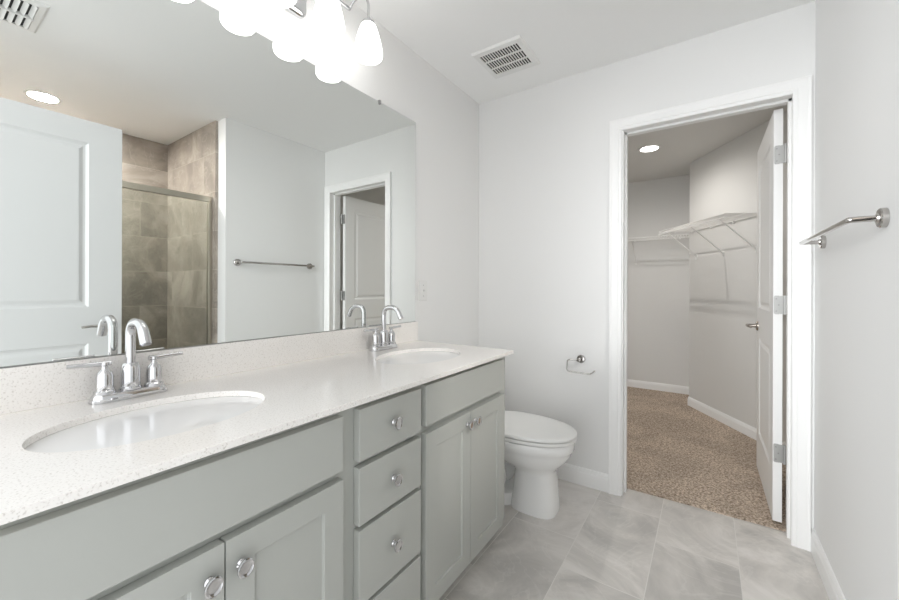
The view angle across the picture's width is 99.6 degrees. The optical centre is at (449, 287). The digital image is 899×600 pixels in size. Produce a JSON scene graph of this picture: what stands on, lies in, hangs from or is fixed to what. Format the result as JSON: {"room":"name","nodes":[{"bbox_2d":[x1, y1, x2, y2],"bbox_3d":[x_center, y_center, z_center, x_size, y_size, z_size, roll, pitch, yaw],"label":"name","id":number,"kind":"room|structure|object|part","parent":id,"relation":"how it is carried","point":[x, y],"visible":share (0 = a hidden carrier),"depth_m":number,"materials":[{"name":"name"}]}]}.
{"room":"bathroom","nodes":[
{"label":"bathroom","id":0,"kind":"room"},
{"bbox_2d":[200,0,478,345],"bbox_3d":[-0.499,-0.061,1.719,0.120,2.440,2.555,0,0,34],"label":"wall","id":1,"kind":"structure","parent":0,"point":[446,118],"depth_m":2.17,"materials":[{"name":"white paint"}]},
{"bbox_2d":[0,0,415,368],"bbox_3d":[-0.637,-0.361,1.392,0.017,1.084,1.606,0,0,34],"label":"wall mirror","id":2,"kind":"object","parent":1,"relation":"attached to","point":[173,166],"visible":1,"depth_m":1.14,"materials":[{"name":"clear glass"}]},
{"bbox_2d":[0,321,417,414],"bbox_3d":[-0.634,0.232,1.396,0.020,0.102,1.623,0,0,34],"label":"backsplash","id":3,"kind":"structure","parent":1,"relation":"attached to","point":[22,388],"depth_m":1.15,"materials":[{"name":"stone"}]},
{"bbox_2d":[266,0,306,18],"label":"vanity light","id":4,"kind":"object","parent":1,"relation":"attached to","point":[297,8],"depth_m":1.44,"materials":[{"name":"white glass"}]},
{"bbox_3d":[-0.568,-1.036,1.259,0.118,0.142,0.118,0,0,34],"label":"lamp shade","id":5,"kind":"part","parent":4,"relation":"part of","materials":[{"name":"white glass"}]},
{"bbox_2d":[312,0,356,39],"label":"vanity light","id":6,"kind":"object","parent":1,"relation":"attached to","point":[328,21],"depth_m":1.40,"materials":[{"name":"white glass"}]},
{"bbox_3d":[-0.454,-1.036,1.427,0.118,0.142,0.118,0,0,34],"label":"lamp shade","id":7,"kind":"part","parent":6,"relation":"part of","materials":[{"name":"white glass"}]},
{"bbox_2d":[354,0,382,64],"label":"vanity light","id":8,"kind":"object","parent":1,"relation":"attached to","point":[367,48],"depth_m":1.56,"materials":[{"name":"white glass"}]},
{"bbox_3d":[-0.383,-1.179,1.602,0.098,0.102,0.019,0,0,14],"label":"arm","id":9,"kind":"part","parent":8,"relation":"part of","materials":[{"name":"silver metal"}]},
{"bbox_3d":[-0.340,-1.035,1.596,0.118,0.142,0.118,0,0,34],"label":"lamp shade","id":10,"kind":"part","parent":8,"relation":"part of","materials":[{"name":"white glass"}]},
{"bbox_2d":[418,280,426,300],"bbox_3d":[-0.144,0.015,2.122,0.016,0.116,0.074,0,0,34],"label":"light switch","id":11,"kind":"object","parent":1,"relation":"attached to","point":[422,284],"visible":1,"depth_m":2.12,"materials":[{"name":"white plastic"}]},
{"bbox_2d":[351,0,815,103],"bbox_3d":[0.658,-1.317,0.869,2.982,0.080,2.440,0,0,34],"label":"ceiling","id":12,"kind":"structure","parent":0,"point":[568,38],"depth_m":1.86,"materials":[{"name":"white paint"}]},
{"bbox_2d":[471,35,539,78],"bbox_3d":[0.317,-1.271,2.117,0.286,0.014,0.286,0,0,34],"label":"exhaust fan","id":13,"kind":"object","parent":12,"relation":"attached to","point":[512,55],"visible":1,"depth_m":2.09,"materials":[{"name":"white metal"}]},
{"bbox_2d":[439,386,828,599],"bbox_3d":[1.156,1.185,2.278,3.000,0.058,5.340,0,0,34],"label":"floor","id":14,"kind":"structure","parent":0,"point":[599,545],"depth_m":1.78,"materials":[{"name":"tile"}]},
{"bbox_2d":[0,411,343,599],"bbox_3d":[-0.666,0.729,0.845,0.579,0.859,0.678,0,0,34],"label":"vanity cabinet","id":15,"kind":"object","parent":14,"relation":"on","point":[262,518],"visible":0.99,"depth_m":0.69,"materials":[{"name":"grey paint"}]},
{"bbox_3d":[-0.518,0.773,0.611,0.023,0.580,0.284,0,0,34],"label":"door","id":16,"kind":"part","parent":15,"relation":"part of","materials":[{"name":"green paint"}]},
{"bbox_3d":[-0.433,0.541,0.692,0.024,0.037,0.033,0,0,34],"label":"knob","id":17,"kind":"part","parent":15,"relation":"part of","materials":[{"name":"silver metal"}]},
{"bbox_3d":[-0.401,0.541,0.740,0.024,0.037,0.033,0,0,34],"label":"knob","id":18,"kind":"part","parent":15,"relation":"part of","materials":[{"name":"silver metal"}]},
{"bbox_2d":[0,321,512,525],"bbox_3d":[-0.401,0.241,1.238,0.584,0.118,1.623,0,0,34],"label":"countertop","id":19,"kind":"structure","parent":15,"relation":"on","point":[301,379],"depth_m":0.93,"materials":[{"name":"stone"}]},
{"bbox_2d":[66,318,182,404],"bbox_3d":[-0.832,0.180,0.989,0.176,0.205,0.176,0,0,-11],"label":"faucet","id":20,"kind":"object","parent":19,"relation":"on","point":[130,387],"visible":1,"depth_m":0.97,"materials":[{"name":"silver metal"}]},
{"bbox_3d":[-0.874,0.188,0.923,0.012,0.013,0.080,0,0,37],"label":"lever","id":21,"kind":"part","parent":20,"relation":"part of","materials":[{"name":"silver metal"}]},
{"bbox_3d":[-0.858,0.224,0.946,0.043,0.079,0.043,0,0,34],"label":"handle","id":22,"kind":"part","parent":20,"relation":"part of","materials":[{"name":"silver metal"}]},
{"bbox_3d":[-0.830,0.272,0.988,0.054,0.021,0.162,0,0,34],"label":"plate","id":23,"kind":"part","parent":20,"relation":"part of","materials":[{"name":"silver metal"}]},
{"bbox_3d":[-0.830,0.228,0.988,0.047,0.067,0.047,0,0,34],"label":"spout","id":24,"kind":"part","parent":20,"relation":"part of","materials":[{"name":"silver metal"}]},
{"bbox_3d":[-0.801,0.224,1.030,0.043,0.079,0.043,0,0,34],"label":"handle","id":25,"kind":"part","parent":20,"relation":"part of","materials":[{"name":"silver metal"}]},
{"bbox_3d":[-0.786,0.188,1.054,0.012,0.013,0.080,0,0,32],"label":"lever","id":26,"kind":"part","parent":20,"relation":"part of","materials":[{"name":"silver metal"}]},
{"bbox_2d":[25,396,262,452],"bbox_3d":[-0.637,0.382,0.851,0.353,0.166,0.496,0,0,34],"label":"sink","id":27,"kind":"object","parent":19,"relation":"in","point":[144,424],"visible":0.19,"depth_m":0.83,"materials":[{"name":"white porcelain"}]},
{"bbox_2d":[364,305,402,351],"bbox_3d":[-0.306,0.181,1.763,0.176,0.205,0.176,0,0,-11],"label":"faucet","id":28,"kind":"object","parent":19,"relation":"on","point":[385,340],"visible":1,"depth_m":1.74,"materials":[{"name":"silver metal"}]},
{"bbox_3d":[-0.349,0.190,1.697,0.012,0.013,0.080,0,0,37],"label":"lever","id":29,"kind":"part","parent":28,"relation":"part of","materials":[{"name":"silver metal"}]},
{"bbox_3d":[-0.333,0.225,1.719,0.043,0.079,0.043,0,0,34],"label":"handle","id":30,"kind":"part","parent":28,"relation":"part of","materials":[{"name":"silver metal"}]},
{"bbox_3d":[-0.304,0.273,1.762,0.054,0.021,0.162,0,0,34],"label":"plate","id":31,"kind":"part","parent":28,"relation":"part of","materials":[{"name":"silver metal"}]},
{"bbox_3d":[-0.304,0.229,1.762,0.047,0.067,0.047,0,0,34],"label":"spout","id":32,"kind":"part","parent":28,"relation":"part of","materials":[{"name":"silver metal"}]},
{"bbox_3d":[-0.276,0.225,1.804,0.043,0.079,0.043,0,0,34],"label":"handle","id":33,"kind":"part","parent":28,"relation":"part of","materials":[{"name":"silver metal"}]},
{"bbox_2d":[377,351,458,364],"bbox_3d":[-0.126,0.384,1.608,0.353,0.166,0.496,0,0,34],"label":"sink","id":34,"kind":"object","parent":19,"relation":"in","point":[421,357],"visible":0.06,"depth_m":1.64,"materials":[{"name":"white ceramic"}]},
{"bbox_3d":[-0.357,0.774,0.848,0.023,0.580,0.283,0,0,34],"label":"door","id":35,"kind":"part","parent":15,"relation":"part of","materials":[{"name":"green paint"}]},
{"bbox_2d":[344,386,420,599],"bbox_3d":[-0.390,0.730,1.252,0.579,0.859,0.306,0,0,34],"label":"vanity cabinet","id":36,"kind":"object","parent":14,"relation":"on","point":[382,443],"visible":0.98,"depth_m":1.08,"materials":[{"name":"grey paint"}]},
{"bbox_3d":[-0.175,0.745,1.117,0.023,0.200,0.262,0,0,34],"label":"drawer","id":37,"kind":"part","parent":36,"relation":"part of","materials":[{"name":"grey paint"}]},
{"bbox_3d":[-0.174,0.555,1.117,0.023,0.154,0.262,0,0,34],"label":"drawer","id":38,"kind":"part","parent":36,"relation":"part of","materials":[{"name":"grey paint"}]},
{"bbox_3d":[-0.174,0.392,1.117,0.023,0.139,0.262,0,0,34],"label":"drawer","id":39,"kind":"part","parent":36,"relation":"part of","materials":[{"name":"grey paint"}]},
{"bbox_3d":[-0.175,0.961,1.117,0.023,0.206,0.262,0,0,34],"label":"drawer","id":40,"kind":"part","parent":36,"relation":"part of","materials":[{"name":"grey paint"}]},
{"bbox_3d":[-0.155,0.745,1.104,0.024,0.037,0.033,0,0,34],"label":"knob","id":41,"kind":"part","parent":36,"relation":"part of","materials":[{"name":"silver metal"}]},
{"bbox_3d":[-0.154,0.555,1.104,0.024,0.037,0.033,0,0,34],"label":"knob","id":42,"kind":"part","parent":36,"relation":"part of","materials":[{"name":"silver metal"}]},
{"bbox_3d":[-0.154,0.392,1.104,0.024,0.037,0.033,0,0,34],"label":"knob","id":43,"kind":"part","parent":36,"relation":"part of","materials":[{"name":"silver metal"}]},
{"bbox_2d":[418,357,504,599],"bbox_3d":[-0.123,0.731,1.645,0.579,0.859,0.644,0,0,34],"label":"vanity cabinet","id":44,"kind":"object","parent":14,"relation":"on","point":[462,434],"visible":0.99,"depth_m":1.41,"materials":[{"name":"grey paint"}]},
{"bbox_3d":[-0.007,0.772,1.364,0.023,0.586,0.282,0,0,34],"label":"door","id":45,"kind":"part","parent":44,"relation":"part of","materials":[{"name":"green paint"}]},
{"bbox_3d":[0.034,1.152,1.538,0.016,0.018,0.644,0,0,34],"label":"shoe moulding","id":46,"kind":"part","parent":44,"relation":"part of","materials":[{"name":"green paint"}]},
{"bbox_3d":[0.077,0.521,1.445,0.024,0.037,0.033,0,0,34],"label":"knob","id":47,"kind":"part","parent":44,"relation":"part of","materials":[{"name":"silver metal"}]},
{"bbox_3d":[0.109,0.521,1.492,0.024,0.037,0.033,0,0,34],"label":"knob","id":48,"kind":"part","parent":44,"relation":"part of","materials":[{"name":"silver metal"}]},
{"bbox_3d":[0.153,0.772,1.601,0.023,0.586,0.283,0,0,34],"label":"door","id":49,"kind":"part","parent":44,"relation":"part of","materials":[{"name":"green paint"}]},
{"bbox_2d":[504,411,576,518],"bbox_3d":[0.322,0.804,2.121,0.758,0.715,0.424,0,0,34],"label":"toilet","id":50,"kind":"object","parent":14,"relation":"on","point":[536,446],"visible":0.48,"depth_m":1.93,"materials":[{"name":"white glazed porcelain"}]},
{"bbox_3d":[0.423,0.769,2.053,0.512,0.018,0.374,0,0,34],"label":"seat","id":51,"kind":"part","parent":50,"relation":"part of","materials":[{"name":"white plastic"}]},
{"bbox_3d":[0.416,0.745,2.058,0.530,0.024,0.376,0,0,34],"label":"lid","id":52,"kind":"part","parent":50,"relation":"part of","materials":[{"name":"white plastic"}]},
{"bbox_2d":[478,1,815,528],"bbox_3d":[0.994,-0.056,2.182,1.833,2.440,0.115,0,0,34],"label":"wall","id":53,"kind":"structure","parent":0,"point":[544,149],"depth_m":2.28,"materials":[{"name":"white paint"}]},
{"bbox_2d":[566,355,594,374],"bbox_3d":[0.774,0.447,2.223,0.164,0.100,0.062,0,0,34],"label":"toilet paper holder","id":54,"kind":"object","parent":53,"relation":"attached to","point":[580,358],"visible":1,"depth_m":2.23,"materials":[{"name":"silver metal"}]},
{"bbox_2d":[557,463,607,492],"bbox_3d":[0.551,1.113,2.401,0.860,0.100,0.014,0,0,34],"label":"baseboard","id":55,"kind":"structure","parent":53,"relation":"attached to","point":[582,476],"depth_m":2.23,"materials":[{"name":"white wood"}]},
{"bbox_2d":[608,75,811,551],"bbox_3d":[1.298,0.107,1.976,0.853,2.116,0.155,0,0,34],"label":"door frame","id":56,"kind":"structure","parent":53,"relation":"attached to","point":[796,93],"depth_m":1.77,"materials":[{"name":"white wood"}]},
{"bbox_2d":[746,108,786,522],"bbox_3d":[1.800,0.136,2.148,0.160,2.018,0.718,0,0,34],"label":"door","id":57,"kind":"structure","parent":53,"relation":"in","point":[771,155],"depth_m":1.94,"materials":[{"name":"white wood"}]},
{"bbox_3d":[1.933,0.240,2.419,0.046,0.062,0.062,0,0,34],"label":"handle","id":58,"kind":"part","parent":57,"relation":"part of","materials":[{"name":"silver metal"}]},
{"bbox_3d":[1.804,0.136,2.153,0.035,2.018,0.705,0,0,34],"label":"panel","id":59,"kind":"part","parent":57,"relation":"part of","materials":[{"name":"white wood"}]},
{"bbox_2d":[627,175,689,386],"bbox_3d":[2.509,-0.031,4.269,3.000,2.400,0.100,0,0,34],"label":"wall","id":60,"kind":"structure","parent":0,"point":[658,285],"depth_m":4.30,"materials":[{"name":"white paint"}]},
{"bbox_2d":[627,379,688,394],"bbox_3d":[1.965,1.118,4.566,1.572,0.085,0.014,0,0,34],"label":"baseboard","id":61,"kind":"structure","parent":60,"relation":"attached to","point":[630,383],"depth_m":4.29,"materials":[{"name":"white wood"}]},
{"bbox_2d":[628,234,688,264],"bbox_3d":[1.888,-0.414,4.444,1.561,0.291,0.312,0,0,34],"label":"wire shelf","id":62,"kind":"object","parent":60,"relation":"attached to","point":[683,236],"visible":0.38,"depth_m":4.12,"materials":[{"name":"white metal"}]},
{"bbox_2d":[628,105,786,182],"bbox_3d":[1.881,-1.273,3.335,3.000,0.080,2.785,0,0,34],"label":"ceiling","id":63,"kind":"structure","parent":0,"point":[681,146],"depth_m":3.25,"materials":[{"name":"white paint"}]},
{"bbox_2d":[638,145,660,151],"bbox_3d":[1.768,-1.230,3.366,0.178,0.006,0.178,0,0,34],"label":"recessed light","id":64,"kind":"object","parent":63,"relation":"in","point":[649,148],"visible":1,"depth_m":3.36,"materials":[{"name":"white plastic"}]},
{"bbox_2d":[689,111,786,441],"bbox_3d":[2.646,-0.031,3.159,1.128,2.400,1.584,0,0,34],"label":"wall","id":65,"kind":"structure","parent":0,"point":[722,289],"depth_m":3.21,"materials":[{"name":"white paint"}]},
{"bbox_2d":[659,213,756,259],"bbox_3d":[2.207,-0.417,3.292,0.312,0.291,0.942,0,0,2],"label":"wire shelf","id":66,"kind":"object","parent":65,"relation":"attached to","point":[724,218],"visible":0.95,"depth_m":3.22,"materials":[{"name":"white metal"}]},
{"bbox_2d":[688,397,785,444],"bbox_3d":[2.344,1.119,3.088,0.014,0.085,1.350,0,0,2],"label":"baseboard","id":67,"kind":"structure","parent":65,"relation":"attached to","point":[742,427],"depth_m":3.22,"materials":[{"name":"white wood"}]},
{"bbox_2d":[814,0,898,599],"bbox_3d":[1.419,-0.055,1.282,0.120,2.440,0.897,0,0,34],"label":"wall","id":68,"kind":"structure","parent":0,"point":[856,358],"depth_m":1.20,"materials":[{"name":"white paint"}]},
{"bbox_2d":[811,528,845,599],"bbox_3d":[1.360,1.115,1.320,0.014,0.100,0.897,0,0,34],"label":"baseboard","id":69,"kind":"structure","parent":68,"relation":"attached to","point":[832,587],"depth_m":1.48,"materials":[{"name":"white wood"}]},
{"bbox_2d":[799,208,889,248],"bbox_3d":[1.313,-0.187,1.302,0.078,0.053,0.693,0,0,34],"label":"towel bar","id":70,"kind":"object","parent":68,"relation":"attached to","point":[881,218],"visible":1,"depth_m":1.05,"materials":[{"name":"silver metal"}]}
]}

